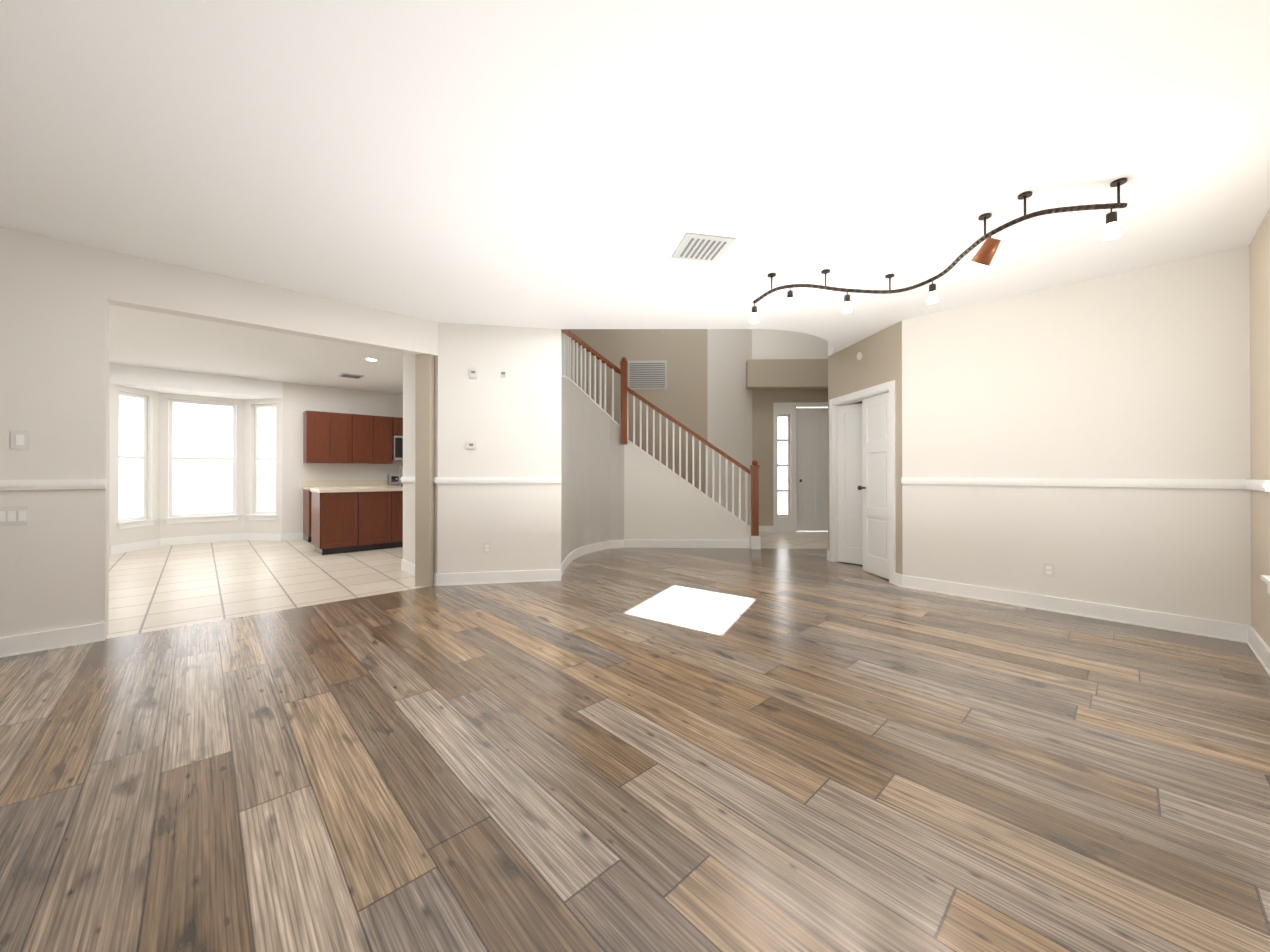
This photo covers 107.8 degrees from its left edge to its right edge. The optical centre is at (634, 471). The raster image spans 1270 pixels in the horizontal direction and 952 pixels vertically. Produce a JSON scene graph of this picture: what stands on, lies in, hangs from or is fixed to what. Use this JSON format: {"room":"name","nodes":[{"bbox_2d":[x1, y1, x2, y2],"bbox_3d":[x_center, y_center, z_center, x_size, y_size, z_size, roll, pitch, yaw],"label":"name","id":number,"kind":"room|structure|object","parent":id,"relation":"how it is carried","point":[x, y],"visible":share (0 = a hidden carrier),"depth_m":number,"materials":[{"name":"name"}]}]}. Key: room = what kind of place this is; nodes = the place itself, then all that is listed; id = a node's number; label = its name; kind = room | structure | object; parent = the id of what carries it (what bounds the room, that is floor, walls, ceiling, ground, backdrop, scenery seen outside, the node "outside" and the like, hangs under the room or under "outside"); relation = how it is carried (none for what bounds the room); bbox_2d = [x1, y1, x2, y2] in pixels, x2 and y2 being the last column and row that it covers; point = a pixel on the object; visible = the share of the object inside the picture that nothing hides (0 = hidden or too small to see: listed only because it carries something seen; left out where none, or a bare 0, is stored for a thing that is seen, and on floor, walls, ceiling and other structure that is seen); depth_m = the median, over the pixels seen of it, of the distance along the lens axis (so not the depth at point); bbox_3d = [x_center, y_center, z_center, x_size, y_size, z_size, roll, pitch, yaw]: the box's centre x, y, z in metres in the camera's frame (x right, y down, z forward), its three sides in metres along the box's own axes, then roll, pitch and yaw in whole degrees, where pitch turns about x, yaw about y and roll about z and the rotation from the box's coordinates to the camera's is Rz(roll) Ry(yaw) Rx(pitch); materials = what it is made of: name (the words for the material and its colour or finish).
{"room":"empty living room","nodes":[
{"label":"empty living room","id":0,"kind":"room"},
{"bbox_2d":[109,363,109,479],"bbox_3d":[-8.405,-0.175,5.698,2.590,2.700,0.150,0,0,-43],"label":"wall","id":1,"kind":"structure","parent":0,"point":[109,421],"depth_m":6.53,"materials":[{"name":"white paint"}]},
{"bbox_2d":[109,383,159,545],"bbox_3d":[-7.520,-0.171,6.904,0.150,2.700,0.762,0,0,-5],"label":"wall","id":2,"kind":"structure","parent":0,"point":[117,536],"depth_m":6.99,"materials":[{"name":"white paint"}]},
{"bbox_2d":[119,392,146,521],"bbox_3d":[-7.545,-0.211,6.902,0.060,1.892,0.492,0,0,-5],"label":"bay window","id":3,"kind":"structure","parent":2,"relation":"in","point":[142,457],"depth_m":7.10,"materials":[{"name":"white"}]},
{"bbox_2d":[109,539,159,554],"bbox_3d":[-7.435,1.119,6.907,0.022,0.120,0.762,0,0,-5],"label":"baseboard","id":4,"kind":"structure","parent":2,"relation":"attached to","point":[127,547],"depth_m":6.86,"materials":[{"name":"white wood"}]},
{"bbox_2d":[116,519,155,528],"bbox_3d":[-7.462,0.786,6.906,0.103,0.099,0.572,0,0,-5],"label":"window sill","id":5,"kind":"structure","parent":2,"relation":"attached to","point":[134,523],"depth_m":6.89,"materials":[{"name":"white wood"}]},
{"bbox_2d":[110,363,282,398],"bbox_3d":[-6.907,-1.379,7.423,1.950,0.280,0.600,0,0,-43],"label":"ceiling soffit","id":6,"kind":"structure","parent":0,"point":[176,382],"depth_m":7.16,"materials":[{"name":"white paint"}]},
{"bbox_2d":[160,393,243,538],"bbox_3d":[-7.164,-0.168,7.691,1.010,2.700,0.150,0,0,-43],"label":"wall","id":7,"kind":"structure","parent":0,"point":[197,529],"depth_m":7.58,"materials":[{"name":"white paint"}]},
{"bbox_2d":[160,533,242,545],"bbox_3d":[-7.105,1.122,7.623,1.010,0.120,0.022,0,0,-43],"label":"baseboard","id":8,"kind":"structure","parent":7,"relation":"attached to","point":[198,539],"depth_m":7.59,"materials":[{"name":"white wood"}]},
{"bbox_2d":[168,399,235,516],"bbox_3d":[-7.181,-0.208,7.709,0.820,1.892,0.060,0,0,-43],"label":"bay window","id":9,"kind":"structure","parent":7,"relation":"in","point":[171,458],"depth_m":7.60,"materials":[{"name":"white"}]},
{"bbox_2d":[165,514,239,523],"bbox_3d":[-7.124,0.789,7.645,0.900,0.099,0.103,0,0,-43],"label":"window sill","id":10,"kind":"structure","parent":7,"relation":"attached to","point":[194,519],"depth_m":7.60,"materials":[{"name":"white wood"}]},
{"bbox_2d":[0,227,437,638],"bbox_3d":[-3.456,-0.183,3.504,3.790,2.700,0.150,0,0,-43],"label":"wall","id":11,"kind":"structure","parent":0,"point":[58,297],"depth_m":3.11,"materials":[{"name":"white paint"}]},
{"bbox_2d":[0,506,27,525],"bbox_3d":[-3.961,0.284,2.918,0.165,0.120,0.009,0,0,-43],"label":"light switch","id":12,"kind":"object","parent":11,"relation":"attached to","point":[14,515],"visible":1,"depth_m":2.94,"materials":[{"name":"white plastic"}]},
{"bbox_2d":[10,430,29,449],"bbox_3d":[-3.924,-0.200,2.955,0.075,0.120,0.009,0,0,-43],"label":"light switch","id":13,"kind":"object","parent":11,"relation":"attached to","point":[19,439],"visible":1,"depth_m":2.95,"materials":[{"name":"white plastic"}]},
{"bbox_2d":[0,479,105,657],"bbox_3d":[-4.213,0.609,2.665,1.540,1.110,0.030,0,0,-43],"label":"baseboard","id":14,"kind":"structure","parent":11,"relation":"attached to","point":[41,641],"depth_m":3.03,"materials":[{"name":"white wood"}]},
{"bbox_2d":[244,398,282,533],"bbox_3d":[-6.357,-0.167,7.999,0.762,2.700,0.150,0,0,9],"label":"wall","id":15,"kind":"structure","parent":0,"point":[263,526],"depth_m":7.96,"materials":[{"name":"white paint"}]},
{"bbox_2d":[246,514,276,520],"bbox_3d":[-6.366,0.790,7.938,0.572,0.099,0.103,0,0,9],"label":"window sill","id":16,"kind":"structure","parent":15,"relation":"attached to","point":[262,516],"depth_m":7.91,"materials":[{"name":"white wood"}]},
{"bbox_2d":[243,533,281,540],"bbox_3d":[-6.370,1.123,7.909,0.762,0.120,0.022,0,0,9],"label":"baseboard","id":17,"kind":"structure","parent":15,"relation":"attached to","point":[263,536],"depth_m":7.90,"materials":[{"name":"white wood"}]},
{"bbox_2d":[254,404,275,513],"bbox_3d":[-6.353,-0.206,8.024,0.492,1.892,0.060,0,0,9],"label":"bay window","id":18,"kind":"structure","parent":15,"relation":"in","point":[257,458],"depth_m":8.03,"materials":[{"name":"white"}]},
{"bbox_2d":[106,539,433,638],"bbox_3d":[-5.388,1.225,5.704,7.000,0.100,5.970,0,0,-43],"label":"floor","id":19,"kind":"structure","parent":0,"point":[160,588],"depth_m":4.96,"materials":[{"name":"tile"}]},
{"bbox_2d":[302,488,311,541],"bbox_3d":[-5.429,0.746,7.979,0.395,0.875,0.598,0,0,-43],"label":"base cabinet","id":20,"kind":"object","parent":19,"relation":"on","point":[307,494],"depth_m":7.74,"materials":[{"name":"brown wood"}]},
{"bbox_2d":[330,484,392,487],"bbox_3d":[-5.085,0.289,8.289,1.360,0.038,0.620,0,0,-43],"label":"countertop","id":21,"kind":"structure","parent":20,"relation":"on","point":[331,485],"depth_m":8.44,"materials":[{"name":"beige stone"}]},
{"bbox_2d":[310,490,365,554],"bbox_3d":[-4.415,0.741,6.857,0.527,0.875,0.668,0,0,-43],"label":"base cabinet","id":22,"kind":"object","parent":19,"relation":"on","point":[349,519],"depth_m":6.64,"materials":[{"name":"brown wood"}]},
{"bbox_2d":[310,486,402,493],"bbox_3d":[-3.942,0.280,7.309,1.860,0.048,0.720,0,0,-43],"label":"countertop","id":23,"kind":"structure","parent":22,"relation":"on","point":[347,490],"depth_m":6.75,"materials":[{"name":"beige stone"}]},
{"bbox_2d":[366,490,397,550],"bbox_3d":[-4.104,0.742,7.150,0.572,0.875,0.668,0,0,-43],"label":"base cabinet","id":24,"kind":"object","parent":19,"relation":"on","point":[381,505],"depth_m":6.98,"materials":[{"name":"brown wood"}]},
{"bbox_2d":[388,475,402,485],"bbox_3d":[-4.289,0.627,8.989,0.750,1.120,0.690,0,0,-43],"label":"range","id":25,"kind":"object","parent":19,"relation":"on","point":[393,480],"visible":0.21,"depth_m":8.99,"materials":[{"name":"silver metal"}]},
{"bbox_2d":[398,490,402,546],"bbox_3d":[-3.776,0.744,7.459,0.572,0.875,0.668,0,0,-43],"label":"base cabinet","id":26,"kind":"object","parent":19,"relation":"on","point":[400,492],"depth_m":7.16,"materials":[{"name":"brown wood"}]},
{"bbox_2d":[282,382,402,533],"bbox_3d":[-5.147,-0.164,8.765,2.460,2.700,0.150,0,0,-43],"label":"wall","id":27,"kind":"structure","parent":0,"point":[299,400],"depth_m":8.18,"materials":[{"name":"white paint"}]},
{"bbox_2d":[282,532,302,540],"bbox_3d":[-5.088,1.126,8.698,2.460,0.120,0.022,0,0,-43],"label":"baseboard","id":28,"kind":"structure","parent":27,"relation":"attached to","point":[292,536],"depth_m":7.95,"materials":[{"name":"white wood"}]},
{"bbox_2d":[303,410,334,461],"bbox_3d":[-5.518,-0.586,8.079,0.396,0.880,0.338,0,0,-43],"label":"upper cabinet","id":29,"kind":"object","parent":27,"relation":"attached to","point":[330,437],"depth_m":7.96,"materials":[{"name":"brown wood"}]},
{"bbox_2d":[302,480,385,487],"bbox_3d":[-5.291,0.218,8.508,1.360,0.105,0.020,0,0,-43],"label":"backsplash","id":30,"kind":"structure","parent":27,"relation":"attached to","point":[311,483],"depth_m":8.32,"materials":[{"name":"beige stone"}]},
{"bbox_2d":[335,413,358,462],"bbox_3d":[-5.296,-0.585,8.287,0.457,0.880,0.338,0,0,-43],"label":"upper cabinet","id":31,"kind":"object","parent":27,"relation":"attached to","point":[346,425],"depth_m":8.23,"materials":[{"name":"brown wood"}]},
{"bbox_2d":[355,414,378,463],"bbox_3d":[-5.053,-0.585,8.517,0.457,0.880,0.338,0,0,-43],"label":"upper cabinet","id":32,"kind":"object","parent":27,"relation":"attached to","point":[368,424],"depth_m":8.47,"materials":[{"name":"brown wood"}]},
{"bbox_2d":[379,416,394,463],"bbox_3d":[-4.831,-0.584,8.726,0.396,0.880,0.338,0,0,-43],"label":"upper cabinet","id":33,"kind":"object","parent":27,"relation":"attached to","point":[386,424],"depth_m":8.67,"materials":[{"name":"brown wood"}]},
{"bbox_2d":[395,418,402,435],"bbox_3d":[-4.525,-0.848,9.015,0.440,0.350,0.338,0,0,-43],"label":"upper cabinet","id":34,"kind":"object","parent":27,"relation":"attached to","point":[398,421],"depth_m":8.82,"materials":[{"name":"brown wood"}]},
{"bbox_2d":[392,436,402,459],"bbox_3d":[-4.381,-0.440,9.092,0.750,0.455,0.420,0,0,-43],"label":"microwave","id":35,"kind":"object","parent":34,"relation":"attached to","point":[397,451],"visible":0.31,"depth_m":8.76,"materials":[{"name":"silver metal"}]},
{"bbox_2d":[403,353,437,586],"bbox_3d":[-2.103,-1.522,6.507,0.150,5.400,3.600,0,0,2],"label":"wall","id":36,"kind":"structure","parent":0,"point":[424,469],"depth_m":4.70,"materials":[{"name":"beige paint"}]},
{"bbox_2d":[400,477,436,585],"bbox_3d":[-2.416,0.618,5.140,0.030,1.110,1.110,0,0,-43],"label":"baseboard","id":37,"kind":"structure","parent":36,"relation":"attached to","point":[408,567],"depth_m":5.30,"materials":[{"name":"white wood"}]},
{"bbox_2d":[437,322,560,573],"bbox_3d":[-1.423,-1.528,4.944,1.254,5.400,0.150,0,0,-11],"label":"wall","id":38,"kind":"structure","parent":0,"point":[510,423],"depth_m":4.86,"materials":[{"name":"white paint"}]},
{"bbox_2d":[466,441,476,449],"bbox_3d":[-1.696,-0.266,4.799,0.110,0.085,0.024,0,0,-11],"label":"thermostat","id":39,"kind":"object","parent":38,"relation":"attached to","point":[471,445],"visible":1,"depth_m":4.79,"materials":[{"name":"white plastic"}]},
{"bbox_2d":[470,367,476,378],"bbox_3d":[-1.678,-1.019,4.806,0.075,0.120,0.024,0,0,-11],"label":"switch","id":40,"kind":"object","parent":38,"relation":"attached to","point":[473,372],"visible":1,"depth_m":4.80,"materials":[{"name":"white plastic"}]},
{"bbox_2d":[483,542,490,553],"bbox_3d":[-1.544,0.802,4.832,0.075,0.120,0.008,0,0,-11],"label":"outlet","id":41,"kind":"object","parent":38,"relation":"attached to","point":[486,547],"visible":1,"depth_m":4.83,"materials":[{"name":"white plastic"}]},
{"bbox_2d":[437,477,560,585],"bbox_3d":[-1.406,0.617,4.848,1.254,1.110,0.030,0,0,-11],"label":"baseboard","id":42,"kind":"structure","parent":38,"relation":"attached to","point":[447,579],"depth_m":4.84,"materials":[{"name":"white wood"}]},
{"bbox_2d":[500,371,505,376],"bbox_3d":[-1.382,-1.018,4.862,0.060,0.060,0.024,0,0,-11],"label":"switch","id":43,"kind":"object","parent":38,"relation":"attached to","point":[502,373],"visible":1,"depth_m":4.86,"materials":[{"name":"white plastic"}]},
{"bbox_2d":[0,548,1269,951],"bbox_3d":[-0.243,1.220,4.326,10.202,0.100,8.390,0,0,-43],"label":"floor","id":44,"kind":"structure","parent":0,"point":[702,750],"depth_m":1.76,"materials":[{"name":"brown wood"}]},
{"bbox_2d":[749,535,760,548],"bbox_3d":[1.827,1.080,7.064,0.145,0.200,0.150,0,0,2],"label":"plinth","id":45,"kind":"object","parent":44,"relation":"on","point":[755,542],"visible":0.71,"depth_m":6.99,"materials":[{"name":"white wood"}]},
{"bbox_2d":[0,0,1269,394],"bbox_3d":[-2.528,-1.679,4.569,9.594,0.300,11.560,0,0,-43],"label":"ceiling","id":46,"kind":"structure","parent":0,"point":[568,164],"depth_m":2.23,"materials":[{"name":"white paint"}]},
{"bbox_2d":[338,373,363,378],"bbox_3d":[-4.514,-1.510,7.363,0.300,0.016,0.300,0,0,-43],"label":"ceiling vent","id":47,"kind":"object","parent":46,"relation":"in","point":[347,375],"visible":1,"depth_m":7.34,"materials":[{"name":"silver metal"}]},
{"bbox_2d":[365,357,378,360],"bbox_3d":[-3.568,-1.514,6.282,0.170,0.015,0.170,0,0,-43],"label":"recessed light","id":48,"kind":"object","parent":46,"relation":"in","point":[371,359],"visible":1,"depth_m":6.25,"materials":[{"name":"white"}]},
{"bbox_2d":[671,233,735,262],"bbox_3d":[0.463,-1.526,3.178,0.340,0.016,0.340,0,0,-12],"label":"ceiling vent","id":49,"kind":"object","parent":46,"relation":"in","point":[702,247],"visible":1,"depth_m":3.15,"materials":[{"name":"silver metal"}]},
{"bbox_2d":[750,178,1127,322],"bbox_3d":[1.885,-1.378,3.251,0.772,0.310,2.157,0,0,-43],"label":"track light","id":50,"kind":"object","parent":46,"relation":"attached to","point":[984,255],"visible":1,"depth_m":2.76,"materials":[{"name":"brown metal"}]},
{"bbox_2d":[568,329,707,495],"bbox_3d":[-0.342,-1.515,8.330,3.260,5.400,0.150,0,0,2],"label":"wall","id":51,"kind":"structure","parent":0,"point":[682,398],"depth_m":8.23,"materials":[{"name":"beige paint"}]},
{"bbox_2d":[628,360,666,388],"bbox_3d":[0.220,-1.711,8.231,0.690,0.510,0.016,0,0,2],"label":"air vent","id":52,"kind":"object","parent":51,"relation":"in","point":[652,374],"visible":1,"depth_m":8.22,"materials":[{"name":"silver metal"}]},
{"bbox_2d":[561,375,750,576],"bbox_3d":[0.041,-0.007,6.559,3.479,2.369,1.593,0,0,-43],"label":"wall","id":53,"kind":"structure","parent":0,"point":[615,493],"depth_m":7.11,"materials":[{"name":"white paint"}]},
{"bbox_2d":[561,329,759,535],"bbox_3d":[0.107,-0.441,6.496,3.430,2.838,1.704,0,0,-43],"label":"stair railing","id":54,"kind":"object","parent":53,"relation":"on","point":[567,336],"visible":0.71,"depth_m":7.15,"materials":[{"name":"brown wood"}]},
{"bbox_2d":[707,329,751,525],"bbox_3d":[1.744,-1.514,8.707,1.356,5.400,0.199,0,0,-43],"label":"wall","id":55,"kind":"structure","parent":0,"point":[729,355],"depth_m":8.63,"materials":[{"name":"white paint"}]},
{"bbox_2d":[752,329,827,525],"bbox_3d":[3.179,-1.512,9.142,1.750,5.400,0.154,0,0,2],"label":"wall","id":56,"kind":"structure","parent":0,"point":[763,401],"depth_m":9.08,"materials":[{"name":"beige paint"}]},
{"bbox_2d":[759,526,795,531],"bbox_3d":[3.176,1.127,9.048,1.750,0.120,0.022,0,0,2],"label":"baseboard","id":57,"kind":"structure","parent":56,"relation":"attached to","point":[771,528],"depth_m":9.05,"materials":[{"name":"white wood"}]},
{"bbox_2d":[777,415,789,515],"bbox_3d":[2.920,-0.112,9.172,0.264,1.994,0.060,0,0,2],"label":"sidelight window","id":58,"kind":"structure","parent":56,"relation":"in","point":[787,465],"depth_m":9.14,"materials":[{"name":"white"}]},
{"bbox_2d":[746,359,827,389],"bbox_3d":[3.196,-1.853,8.900,2.100,0.520,0.340,0,0,2],"label":"ledge","id":59,"kind":"object","parent":56,"relation":"attached to","point":[786,374],"visible":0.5,"depth_m":8.74,"materials":[{"name":"beige paint"}]},
{"bbox_2d":[773,402,827,531],"bbox_3d":[3.406,-0.078,9.047,1.390,2.530,0.020,0,0,2],"label":"door frame","id":60,"kind":"structure","parent":56,"relation":"attached to","point":[786,408],"depth_m":9.05,"materials":[{"name":"white wood"}]},
{"bbox_2d":[796,408,827,530],"bbox_3d":[3.592,-0.035,9.127,0.616,2.415,0.612,0,0,-43],"label":"front door","id":61,"kind":"structure","parent":56,"relation":"in","point":[812,469],"depth_m":9.11,"materials":[{"name":"white wood"}]},
{"bbox_2d":[759,531,827,548],"bbox_3d":[3.077,1.234,8.242,2.400,0.100,2.400,0,0,2],"label":"floor","id":62,"kind":"structure","parent":0,"point":[805,540],"depth_m":7.90,"materials":[{"name":"tile"}]},
{"bbox_2d":[828,321,901,574],"bbox_3d":[2.712,-1.526,5.436,0.150,5.400,1.463,0,0,-6],"label":"wall","id":63,"kind":"structure","parent":0,"point":[878,363],"depth_m":5.08,"materials":[{"name":"beige paint"}]},
{"bbox_2d":[857,352,862,359],"bbox_3d":[2.629,-1.346,5.415,0.020,0.088,0.090,0,0,-6],"label":"door chime","id":64,"kind":"object","parent":63,"relation":"attached to","point":[859,355],"visible":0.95,"depth_m":5.40,"materials":[{"name":"white plastic"}]},
{"bbox_2d":[829,380,895,582],"bbox_3d":[2.700,0.116,5.447,0.169,2.115,1.290,0,0,-6],"label":"trim","id":65,"kind":"structure","parent":63,"relation":"attached to","point":[858,396],"depth_m":5.57,"materials":[{"name":"white wood"}]},
{"bbox_2d":[838,392,888,578],"bbox_3d":[2.698,0.158,5.442,0.708,2.008,0.884,0,0,-43],"label":"closet door","id":66,"kind":"structure","parent":63,"relation":"in","point":[863,483],"depth_m":5.38,"materials":[{"name":"white wood"}]},
{"bbox_2d":[827,551,901,586],"bbox_3d":[2.627,1.114,5.417,0.022,0.120,1.463,0,0,-6],"label":"baseboard","id":67,"kind":"structure","parent":63,"relation":"attached to","point":[897,579],"depth_m":4.76,"materials":[{"name":"white wood"}]},
{"bbox_2d":[902,245,1250,624],"bbox_3d":[3.496,-0.182,3.969,0.150,2.700,2.136,0,0,-43],"label":"wall","id":68,"kind":"structure","parent":0,"point":[1143,373],"depth_m":3.69,"materials":[{"name":"white paint"}]},
{"bbox_2d":[1043,562,1054,577],"bbox_3d":[3.467,0.828,3.880,0.008,0.120,0.075,0,0,-43],"label":"electrical outlet","id":69,"kind":"object","parent":68,"relation":"attached to","point":[1048,569],"visible":1,"depth_m":3.88,"materials":[{"name":"white plastic"}]},
{"bbox_2d":[901,477,1249,642],"bbox_3d":[3.430,0.613,3.904,0.030,1.110,2.136,0,0,-43],"label":"baseboard","id":70,"kind":"structure","parent":68,"relation":"attached to","point":[1230,631],"depth_m":3.69,"materials":[{"name":"white wood"}]},
{"bbox_2d":[1249,208,1269,647],"bbox_3d":[1.604,-0.194,0.618,7.200,2.700,0.150,0,0,-43],"label":"wall","id":71,"kind":"structure","parent":0,"point":[1259,254],"depth_m":2.90,"materials":[{"name":"beige paint"}]},
{"bbox_2d":[1244,479,1269,675],"bbox_3d":[1.542,0.601,0.680,7.200,1.110,0.030,0,0,-43],"label":"baseboard","id":72,"kind":"structure","parent":71,"relation":"attached to","point":[1258,646],"depth_m":2.86,"materials":[{"name":"white wood"}]},
{"bbox_2d":[1261,575,1269,594],"bbox_3d":[3.257,0.659,2.231,1.329,0.099,0.133,0,0,-43],"label":"window sill","id":73,"kind":"structure","parent":71,"relation":"attached to","point":[1265,578],"depth_m":2.67,"materials":[{"name":"white wood"}]}
]}

